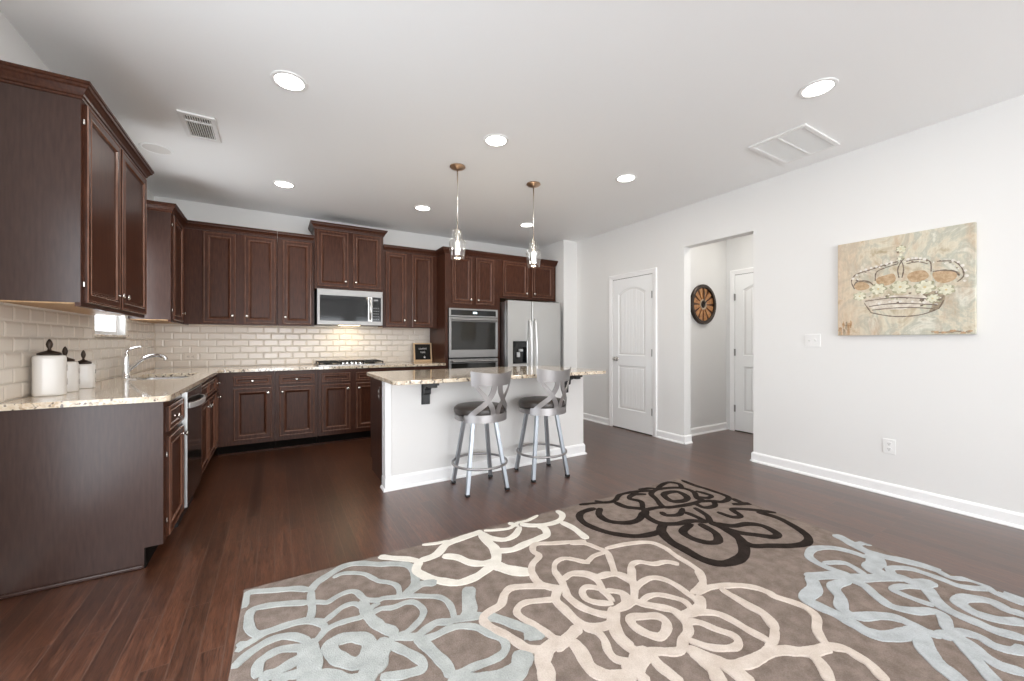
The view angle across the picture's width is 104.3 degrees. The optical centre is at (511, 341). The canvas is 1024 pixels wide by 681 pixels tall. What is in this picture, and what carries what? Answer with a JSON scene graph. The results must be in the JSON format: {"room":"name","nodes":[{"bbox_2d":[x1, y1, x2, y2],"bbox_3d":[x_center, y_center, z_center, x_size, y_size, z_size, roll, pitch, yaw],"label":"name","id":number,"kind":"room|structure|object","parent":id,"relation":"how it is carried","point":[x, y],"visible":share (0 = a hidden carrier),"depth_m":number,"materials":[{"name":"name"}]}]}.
{"room":"kitchen","nodes":[
{"label":"kitchen","id":0,"kind":"room"},
{"bbox_2d":[0,11,153,401],"bbox_3d":[-1.267,-0.190,-0.159,0.120,2.740,10.225,0,0,-31],"label":"wall","id":1,"kind":"structure","parent":0,"point":[13,47],"depth_m":2.02,"materials":[{"name":"white paint"}]},
{"bbox_2d":[0,60,153,317],"bbox_3d":[-2.510,-0.722,2.372,0.338,1.095,1.207,0,0,-31],"label":"upper cabinet","id":2,"kind":"object","parent":1,"relation":"attached to","point":[73,182],"visible":1,"depth_m":1.93,"materials":[{"name":"brown wood"}]},
{"bbox_2d":[0,302,154,401],"bbox_3d":[-3.090,0.038,3.025,0.006,0.487,2.881,0,0,-31],"label":"tiled wall","id":3,"kind":"structure","parent":1,"relation":"attached to","point":[25,331],"depth_m":2.34,"materials":[{"name":"beige tile"}]},
{"bbox_2d":[95,315,129,336],"bbox_3d":[-3.194,-0.503,3.131,0.120,0.933,0.710,0,0,-31],"label":"window","id":4,"kind":"structure","parent":1,"relation":"in","point":[112,332],"depth_m":3.36,"materials":[{"name":"white paint"}]},
{"bbox_2d":[128,200,188,324],"bbox_3d":[-3.448,-0.722,3.946,0.338,1.075,0.931,0,0,-31],"label":"upper cabinet","id":5,"kind":"object","parent":1,"relation":"attached to","point":[166,221],"visible":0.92,"depth_m":3.63,"materials":[{"name":"brown wood"}]},
{"bbox_2d":[154,196,531,367],"bbox_3d":[-1.135,-0.190,5.942,6.595,2.740,0.120,0,0,-31],"label":"wall","id":6,"kind":"structure","parent":0,"point":[195,211],"depth_m":4.90,"materials":[{"name":"white paint"}]},
{"bbox_2d":[183,220,276,325],"bbox_3d":[-3.123,-0.722,4.465,0.842,1.075,0.375,0,0,-31],"label":"upper cabinet","id":7,"kind":"object","parent":6,"relation":"attached to","point":[230,271],"visible":0.98,"depth_m":4.32,"materials":[{"name":"brown wood"}]},
{"bbox_2d":[155,323,429,367],"bbox_3d":[-2.518,0.034,5.043,3.051,0.497,0.006,0,0,-31],"label":"tiled wall","id":8,"kind":"structure","parent":6,"relation":"attached to","point":[214,345],"depth_m":4.84,"materials":[{"name":"beige tile"}]},
{"bbox_2d":[184,353,196,359],"bbox_3d":[-3.560,0.165,4.410,0.116,0.072,0.009,0,0,-31],"label":"power outlet","id":9,"kind":"object","parent":8,"relation":"attached to","point":[187,356],"visible":1,"depth_m":4.41,"materials":[{"name":"beige plastic"}]},
{"bbox_2d":[277,231,313,325],"bbox_3d":[-2.599,-0.722,4.778,0.375,1.075,0.375,0,0,-31],"label":"upper cabinet","id":10,"kind":"object","parent":6,"relation":"attached to","point":[295,251],"visible":1,"depth_m":4.64,"materials":[{"name":"brown wood"}]},
{"bbox_2d":[308,220,387,291],"bbox_3d":[-2.085,-1.032,5.069,0.892,0.795,0.400,0,0,-31],"label":"upper cabinet","id":11,"kind":"object","parent":6,"relation":"attached to","point":[346,257],"visible":0.93,"depth_m":4.91,"materials":[{"name":"brown wood"}]},
{"bbox_2d":[314,288,382,326],"bbox_3d":[-2.065,-0.417,5.041,0.755,0.430,0.456,0,0,-31],"label":"microwave oven","id":12,"kind":"object","parent":11,"relation":"attached to","point":[332,307],"visible":1,"depth_m":4.89,"materials":[{"name":"silver metal"}]},
{"bbox_2d":[378,244,436,328],"bbox_3d":[-1.428,-0.722,5.476,0.739,1.075,0.375,0,0,-31],"label":"upper cabinet","id":13,"kind":"object","parent":6,"relation":"attached to","point":[409,273],"visible":0.98,"depth_m":5.35,"materials":[{"name":"brown wood"}]},
{"bbox_2d":[500,254,557,301],"bbox_3d":[0.131,-0.944,6.242,1.044,0.630,0.655,0,0,-31],"label":"upper cabinet","id":14,"kind":"object","parent":6,"relation":"attached to","point":[536,283],"visible":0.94,"depth_m":5.96,"materials":[{"name":"brown wood"}]},
{"bbox_2d":[0,0,1023,249],"bbox_3d":[1.514,-1.600,1.499,6.595,0.080,10.465,0,0,-31],"label":"ceiling","id":15,"kind":"structure","parent":0,"point":[674,95],"depth_m":2.48,"materials":[{"name":"white paint"}]},
{"bbox_2d":[138,142,173,155],"bbox_3d":[-2.873,-1.556,3.218,0.216,0.008,0.216,0,0,-31],"label":"ceiling speaker","id":16,"kind":"object","parent":15,"relation":"attached to","point":[154,148],"visible":1,"depth_m":3.21,"materials":[{"name":"white paint"}]},
{"bbox_2d":[176,109,220,142],"bbox_3d":[-2.261,-1.554,2.889,0.210,0.012,0.390,0,0,-31],"label":"ceiling vent","id":17,"kind":"object","parent":15,"relation":"in","point":[197,126],"visible":1,"depth_m":2.87,"materials":[{"name":"white plastic"}]},
{"bbox_2d":[272,180,294,187],"bbox_3d":[-2.257,-1.556,3.940,0.200,0.008,0.200,0,0,-31],"label":"recessed light","id":18,"kind":"object","parent":15,"relation":"in","point":[280,183],"visible":1,"depth_m":3.94,"materials":[{"name":"white"}]},
{"bbox_2d":[270,70,307,91],"bbox_3d":[-1.333,-1.556,2.383,0.200,0.008,0.200,0,0,-31],"label":"recessed light","id":19,"kind":"object","parent":15,"relation":"in","point":[287,80],"visible":1,"depth_m":2.38,"materials":[{"name":"white plastic"}]},
{"bbox_2d":[414,205,431,210],"bbox_3d":[-1.041,-1.556,4.642,0.200,0.008,0.200,0,0,-31],"label":"recessed light","id":20,"kind":"object","parent":15,"relation":"in","point":[418,207],"visible":1,"depth_m":4.64,"materials":[{"name":"white"}]},
{"bbox_2d":[449,163,465,259],"bbox_3d":[-0.485,-1.147,3.541,0.156,0.824,0.156,0,0,-4],"label":"pendant light","id":21,"kind":"object","parent":15,"relation":"hanging from","point":[457,167],"visible":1,"depth_m":3.53,"materials":[{"name":"clear glass"}]},
{"bbox_2d":[456,229,458,240],"bbox_3d":[-0.485,-0.949,3.541,0.034,0.097,0.034,0,0,-31],"label":"socket","id":22,"kind":"object","parent":21,"relation":"attached to","point":[457,230],"depth_m":3.53,"materials":[{"name":"metal"}]},
{"bbox_2d":[483,134,508,146],"bbox_3d":[-0.123,-1.556,3.082,0.200,0.008,0.200,0,0,-31],"label":"recessed light","id":23,"kind":"object","parent":15,"relation":"in","point":[493,140],"visible":1,"depth_m":3.08,"materials":[{"name":"white"}]},
{"bbox_2d":[520,223,532,226],"bbox_3d":[0.199,-1.556,5.311,0.200,0.008,0.200,0,0,-31],"label":"recessed light","id":24,"kind":"object","parent":15,"relation":"in","point":[521,224],"visible":0.94,"depth_m":5.29,"materials":[{"name":"white"}]},
{"bbox_2d":[526,181,540,267],"bbox_3d":[0.213,-1.147,3.934,0.156,0.824,0.156,0,0,-4],"label":"pendant light","id":25,"kind":"object","parent":15,"relation":"hanging from","point":[533,184],"visible":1,"depth_m":3.92,"materials":[{"name":"silver metal"}]},
{"bbox_2d":[532,240,534,250],"bbox_3d":[0.213,-0.949,3.934,0.034,0.097,0.034,0,0,-31],"label":"socket","id":26,"kind":"object","parent":25,"relation":"attached to","point":[533,242],"depth_m":3.92,"materials":[{"name":"metal"}]},
{"bbox_2d":[615,174,636,182],"bbox_3d":[1.087,-1.556,3.791,0.200,0.008,0.200,0,0,-31],"label":"recessed light","id":27,"kind":"object","parent":15,"relation":"in","point":[623,178],"visible":1,"depth_m":3.79,"materials":[{"name":"white"}]},
{"bbox_2d":[748,123,839,163],"bbox_3d":[2.235,-1.553,3.154,0.570,0.014,0.400,0,0,-31],"label":"ceiling vent","id":28,"kind":"object","parent":15,"relation":"in","point":[801,141],"visible":1,"depth_m":3.13,"materials":[{"name":"white plastic"}]},
{"bbox_2d":[798,77,838,98],"bbox_3d":[1.881,-1.556,2.447,0.200,0.008,0.200,0,0,-31],"label":"recessed light","id":29,"kind":"object","parent":15,"relation":"in","point":[819,87],"visible":1,"depth_m":2.44,"materials":[{"name":"white"}]},
{"bbox_2d":[0,419,1023,680],"bbox_3d":[1.514,1.220,1.499,6.595,0.080,10.465,0,0,-31],"label":"floor","id":30,"kind":"structure","parent":0,"point":[252,519],"depth_m":2.50,"materials":[{"name":"brown wood"}]},
{"bbox_2d":[0,395,188,599],"bbox_3d":[-2.209,0.749,2.172,0.646,0.862,0.487,0,0,-31],"label":"base cabinet","id":31,"kind":"object","parent":30,"relation":"on","point":[87,493],"visible":1,"depth_m":1.96,"materials":[{"name":"brown wood"}]},
{"bbox_2d":[0,362,445,410],"bbox_3d":[-1.779,0.300,3.805,3.056,0.030,2.888,0,0,-31],"label":"countertop","id":32,"kind":"structure","parent":31,"relation":"on","point":[115,390],"depth_m":2.53,"materials":[{"name":"stone"}]},
{"bbox_2d":[31,339,67,396],"bbox_3d":[-2.461,0.135,2.119,0.123,0.299,0.126,0,0,39],"label":"canister","id":33,"kind":"object","parent":32,"relation":"on","point":[49,368],"visible":1,"depth_m":2.08,"materials":[{"name":"white ceramic"}]},
{"bbox_2d":[62,347,79,391],"bbox_3d":[-2.545,0.155,2.267,0.106,0.258,0.109,0,0,39],"label":"canister","id":34,"kind":"object","parent":32,"relation":"on","point":[73,371],"visible":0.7,"depth_m":2.26,"materials":[{"name":"white ceramic"}]},
{"bbox_2d":[78,350,95,388],"bbox_3d":[-2.638,0.168,2.451,0.100,0.234,0.103,0,0,39],"label":"canister","id":35,"kind":"object","parent":32,"relation":"on","point":[87,373],"visible":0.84,"depth_m":2.43,"materials":[{"name":"white ceramic"}]},
{"bbox_2d":[120,346,167,377],"bbox_3d":[-2.979,0.159,3.230,0.290,0.252,0.060,0,0,-31],"label":"faucet","id":36,"kind":"object","parent":32,"relation":"on","point":[126,368],"visible":1,"depth_m":3.18,"materials":[{"name":"silver metal"}]},
{"bbox_2d":[139,376,189,379],"bbox_3d":[-2.881,0.406,3.295,0.399,0.180,0.694,0,0,-31],"label":"sink","id":37,"kind":"object","parent":32,"relation":"in","point":[151,378],"visible":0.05,"depth_m":3.55,"materials":[{"name":"silver metal"}]},
{"bbox_2d":[314,359,384,365],"bbox_3d":[-2.033,0.262,4.982,0.770,0.046,0.460,0,0,-31],"label":"gas cooktop","id":38,"kind":"object","parent":32,"relation":"in","point":[329,362],"visible":1,"depth_m":4.87,"materials":[{"name":"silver metal"}]},
{"bbox_2d":[413,343,431,361],"bbox_3d":[-1.269,0.151,5.657,0.262,0.268,0.061,0,0,-31],"label":"letter board","id":39,"kind":"object","parent":32,"relation":"on","point":[422,352],"visible":0.99,"depth_m":5.65,"materials":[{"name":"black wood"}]},
{"bbox_2d":[150,376,214,473],"bbox_3d":[-2.882,0.749,3.302,0.646,0.862,0.915,0,0,-31],"label":"base cabinet","id":40,"kind":"object","parent":30,"relation":"on","point":[208,386],"visible":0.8,"depth_m":3.43,"materials":[{"name":"brown wood"}]},
{"bbox_2d":[174,384,205,527],"bbox_3d":[-2.460,0.750,2.663,0.641,0.860,0.600,0,0,-31],"label":"dishwasher","id":41,"kind":"object","parent":30,"relation":"on","point":[194,398],"visible":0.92,"depth_m":2.71,"materials":[{"name":"black metal"}]},
{"bbox_2d":[213,375,220,448],"bbox_3d":[-3.335,0.749,4.062,0.646,0.862,0.850,0,0,-31],"label":"base cabinet","id":42,"kind":"object","parent":30,"relation":"on","point":[215,392],"visible":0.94,"depth_m":3.91,"materials":[{"name":"brown wood"}]},
{"bbox_2d":[217,371,274,454],"bbox_3d":[-2.929,0.749,4.418,0.507,0.862,0.655,0,0,-31],"label":"base cabinet","id":43,"kind":"object","parent":30,"relation":"on","point":[246,405],"visible":0.98,"depth_m":4.17,"materials":[{"name":"brown wood"}]},
{"bbox_2d":[217,437,370,455],"bbox_3d":[-1.985,1.173,4.727,2.449,0.014,0.013,0,0,-31],"label":"trim","id":44,"kind":"structure","parent":30,"relation":"on","point":[365,437],"depth_m":4.43,"materials":[{"name":"brown wood"}]},
{"bbox_2d":[275,370,317,447],"bbox_3d":[-2.529,0.749,4.656,0.417,0.862,0.655,0,0,-31],"label":"base cabinet","id":45,"kind":"object","parent":30,"relation":"on","point":[296,391],"visible":1,"depth_m":4.41,"materials":[{"name":"brown wood"}]},
{"bbox_2d":[317,367,387,442],"bbox_3d":[-2.014,0.749,4.963,0.777,0.862,0.655,0,0,-31],"label":"base cabinet","id":46,"kind":"object","parent":30,"relation":"on","point":[344,395],"visible":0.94,"depth_m":4.66,"materials":[{"name":"brown wood"}]},
{"bbox_2d":[388,366,444,370],"bbox_3d":[-1.358,0.749,5.354,0.744,0.862,0.655,0,0,-31],"label":"base cabinet","id":47,"kind":"object","parent":30,"relation":"on","point":[413,367],"visible":0.02,"depth_m":5.10,"materials":[{"name":"brown wood"}]},
{"bbox_2d":[430,246,500,368],"bbox_3d":[-0.697,-0.040,5.748,0.881,2.439,0.655,0,0,-31],"label":"tall cabinet","id":48,"kind":"object","parent":30,"relation":"on","point":[471,280],"visible":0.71,"depth_m":5.48,"materials":[{"name":"brown wood"}]},
{"bbox_2d":[448,308,497,368],"bbox_3d":[-0.633,0.209,5.685,0.742,1.322,0.559,0,0,-31],"label":"wall oven","id":49,"kind":"object","parent":48,"relation":"in","point":[472,333],"visible":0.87,"depth_m":5.48,"materials":[{"name":"silver metal"}]},
{"bbox_2d":[371,375,586,491],"bbox_3d":[-0.233,0.748,3.857,2.086,0.864,0.895,0,0,-31],"label":"kitchen island","id":50,"kind":"object","parent":30,"relation":"on","point":[415,430],"visible":0.64,"depth_m":3.43,"materials":[{"name":"white paint"}]},
{"bbox_2d":[378,387,380,400],"bbox_3d":[-1.127,0.443,3.385,0.013,0.115,0.070,0,0,-31],"label":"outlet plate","id":51,"kind":"object","parent":50,"relation":"attached to","point":[379,388],"depth_m":3.36,"materials":[{"name":"brown"}]},
{"bbox_2d":[367,365,605,384],"bbox_3d":[-0.215,0.300,3.836,2.090,0.030,1.050,0,0,-31],"label":"island countertop","id":52,"kind":"structure","parent":50,"relation":"on","point":[407,377],"depth_m":3.57,"materials":[{"name":"stone"}]},
{"bbox_2d":[451,369,511,497],"bbox_3d":[-0.256,0.702,3.235,0.462,0.955,0.493,0,0,-27],"label":"bar stool","id":53,"kind":"object","parent":30,"relation":"on","point":[485,412],"visible":1,"depth_m":3.09,"materials":[{"name":"grey metal"}]},
{"bbox_2d":[454,401,504,415],"bbox_3d":[-0.264,0.541,3.249,0.420,0.074,0.420,0,0,-38],"label":"seat cushion","id":54,"kind":"object","parent":53,"relation":"on","point":[475,408],"depth_m":3.09,"materials":[{"name":"grey fabric"}]},
{"bbox_2d":[500,299,559,366],"bbox_3d":[0.160,0.293,6.092,0.926,1.773,0.858,0,0,-31],"label":"refrigerator","id":55,"kind":"object","parent":30,"relation":"on","point":[529,330],"visible":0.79,"depth_m":5.73,"materials":[{"name":"silver metal"}]},
{"bbox_2d":[514,367,570,482],"bbox_3d":[0.271,0.702,3.557,0.462,0.955,0.493,0,0,-24],"label":"bar stool","id":56,"kind":"object","parent":30,"relation":"on","point":[550,405],"visible":1,"depth_m":3.41,"materials":[{"name":"silver metal"}]},
{"bbox_2d":[518,396,564,408],"bbox_3d":[0.264,0.541,3.571,0.420,0.074,0.420,0,0,-36],"label":"seat cushion","id":57,"kind":"object","parent":56,"relation":"on","point":[533,402],"depth_m":3.41,"materials":[{"name":"grey leather"}]},
{"bbox_2d":[228,479,1023,680],"bbox_3d":[0.683,1.172,1.579,3.098,0.016,2.440,0,0,-29],"label":"area rug","id":58,"kind":"object","parent":30,"relation":"on","point":[679,579],"visible":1,"depth_m":1.73,"materials":[{"name":"multicoloured carpet"}]},
{"bbox_2d":[535,240,576,367],"bbox_3d":[0.699,-0.190,6.503,0.260,2.740,0.795,0,0,-31],"label":"wall","id":59,"kind":"structure","parent":0,"point":[564,252],"depth_m":6.16,"materials":[{"name":"white paint"}]},
{"bbox_2d":[691,240,725,427],"bbox_3d":[2.461,-0.190,5.192,1.185,2.740,0.120,0,0,-31],"label":"wall","id":60,"kind":"structure","parent":0,"point":[708,262],"depth_m":5.19,"materials":[{"name":"white paint"}]},
{"bbox_2d":[691,284,715,323],"bbox_3d":[2.452,-0.477,5.095,0.512,0.512,0.035,0,0,-31],"label":"wall clock","id":61,"kind":"object","parent":60,"relation":"attached to","point":[703,300],"visible":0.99,"depth_m":5.09,"materials":[{"name":"brown wood"}]},
{"bbox_2d":[691,422,727,435],"bbox_3d":[2.447,1.133,5.098,1.065,0.094,0.028,0,0,-31],"label":"baseboard","id":62,"kind":"structure","parent":60,"relation":"attached to","point":[706,429],"depth_m":5.16,"materials":[{"name":"white paint"}]},
{"bbox_2d":[726,234,752,429],"bbox_3d":[4.931,-0.190,2.089,0.120,2.740,7.740,0,0,-31],"label":"wall","id":63,"kind":"structure","parent":0,"point":[739,251],"depth_m":5.27,"materials":[{"name":"white paint"}]},
{"bbox_2d":[730,267,752,433],"bbox_3d":[3.135,0.116,4.936,0.094,2.128,0.896,0,0,-31],"label":"door","id":64,"kind":"structure","parent":63,"relation":"in","point":[741,420],"depth_m":5.21,"materials":[{"name":"white paint"}]},
{"bbox_2d":[577,95,1023,513],"bbox_3d":[3.276,-0.190,2.550,0.120,2.740,10.225,0,0,-31],"label":"wall","id":65,"kind":"structure","parent":0,"point":[952,405],"depth_m":3.20,"materials":[{"name":"white paint"}]},
{"bbox_2d":[583,413,608,424],"bbox_3d":[1.183,1.133,5.918,0.028,0.094,0.705,0,0,-31],"label":"baseboard","id":66,"kind":"structure","parent":65,"relation":"attached to","point":[602,420],"depth_m":5.83,"materials":[{"name":"white paint"}]},
{"bbox_2d":[609,267,656,436],"bbox_3d":[1.565,0.131,5.255,0.094,2.098,0.811,0,0,-31],"label":"door","id":67,"kind":"structure","parent":65,"relation":"in","point":[645,422],"depth_m":5.21,"materials":[{"name":"white paint"}]},
{"bbox_2d":[656,430,682,443],"bbox_3d":[1.880,1.133,4.747,0.028,0.094,0.370,0,0,-31],"label":"baseboard","id":68,"kind":"structure","parent":65,"relation":"attached to","point":[677,438],"depth_m":4.74,"materials":[{"name":"white paint"}]},
{"bbox_2d":[683,435,692,444],"bbox_3d":[2.040,1.133,4.611,0.134,0.094,0.028,0,0,-31],"label":"baseboard","id":69,"kind":"object","parent":65,"relation":"attached to","point":[687,439],"visible":1,"depth_m":4.61,"materials":[{"name":"white paint"}]},
{"bbox_2d":[805,334,820,346],"bbox_3d":[2.635,-0.010,3.492,0.016,0.114,0.118,0,0,-31],"label":"light switch","id":70,"kind":"object","parent":65,"relation":"attached to","point":[811,340],"visible":1,"depth_m":3.49,"materials":[{"name":"white plastic"}]},
{"bbox_2d":[752,452,1023,529],"bbox_3d":[4.101,1.133,1.022,0.028,0.094,6.755,0,0,-31],"label":"baseboard","id":71,"kind":"structure","parent":65,"relation":"attached to","point":[972,509],"depth_m":2.98,"materials":[{"name":"white paint"}]},
{"bbox_2d":[883,438,895,454],"bbox_3d":[2.898,0.805,3.058,0.009,0.114,0.074,0,0,-31],"label":"power outlet","id":72,"kind":"object","parent":65,"relation":"attached to","point":[889,445],"visible":1,"depth_m":3.05,"materials":[{"name":"white plastic"}]},
{"bbox_2d":[838,222,976,335],"bbox_3d":[2.919,-0.427,2.995,0.036,0.752,0.758,0,0,-31],"label":"canvas painting","id":73,"kind":"object","parent":65,"relation":"attached to","point":[924,282],"visible":1,"depth_m":2.93,"materials":[{"name":"fabric"}]},
{"bbox_2d":[855,292,864,300],"bbox_3d":[2.786,-0.364,3.186,0.002,0.070,0.069,0,0,-31],"label":"flower","id":74,"kind":"object","parent":73,"relation":"on","point":[859,296],"depth_m":3.19,"materials":[{"name":"beige paint"}]},
{"bbox_2d":[872,284,885,294],"bbox_3d":[2.845,-0.409,3.088,0.002,0.086,0.084,0,0,-31],"label":"flower","id":75,"kind":"object","parent":73,"relation":"on","point":[877,289],"depth_m":3.09,"materials":[{"name":"beige paint"}]},
{"bbox_2d":[892,281,908,293],"bbox_3d":[2.910,-0.410,2.979,0.002,0.098,0.096,0,0,-31],"label":"flower","id":76,"kind":"object","parent":73,"relation":"on","point":[898,287],"depth_m":2.98,"materials":[{"name":"beige paint"}]},
{"bbox_2d":[897,246,904,251],"bbox_3d":[2.911,-0.694,2.977,0.002,0.051,0.050,0,0,-31],"label":"flower","id":77,"kind":"object","parent":73,"relation":"on","point":[899,248],"depth_m":2.98,"materials":[{"name":"beige paint"}]},
{"bbox_2d":[916,280,934,293],"bbox_3d":[2.977,-0.394,2.866,0.002,0.098,0.096,0,0,-31],"label":"flower","id":78,"kind":"object","parent":73,"relation":"on","point":[922,286],"depth_m":2.86,"materials":[{"name":"beige paint"}]},
{"bbox_2d":[927,294,937,301],"bbox_3d":[2.997,-0.309,2.833,0.002,0.059,0.057,0,0,-31],"label":"flower","id":79,"kind":"object","parent":73,"relation":"on","point":[930,297],"depth_m":2.83,"materials":[{"name":"beige paint"}]},
{"bbox_2d":[939,285,953,294],"bbox_3d":[3.031,-0.363,2.776,0.002,0.074,0.073,0,0,-31],"label":"flower","id":80,"kind":"object","parent":73,"relation":"on","point":[943,289],"depth_m":2.78,"materials":[{"name":"beige paint"}]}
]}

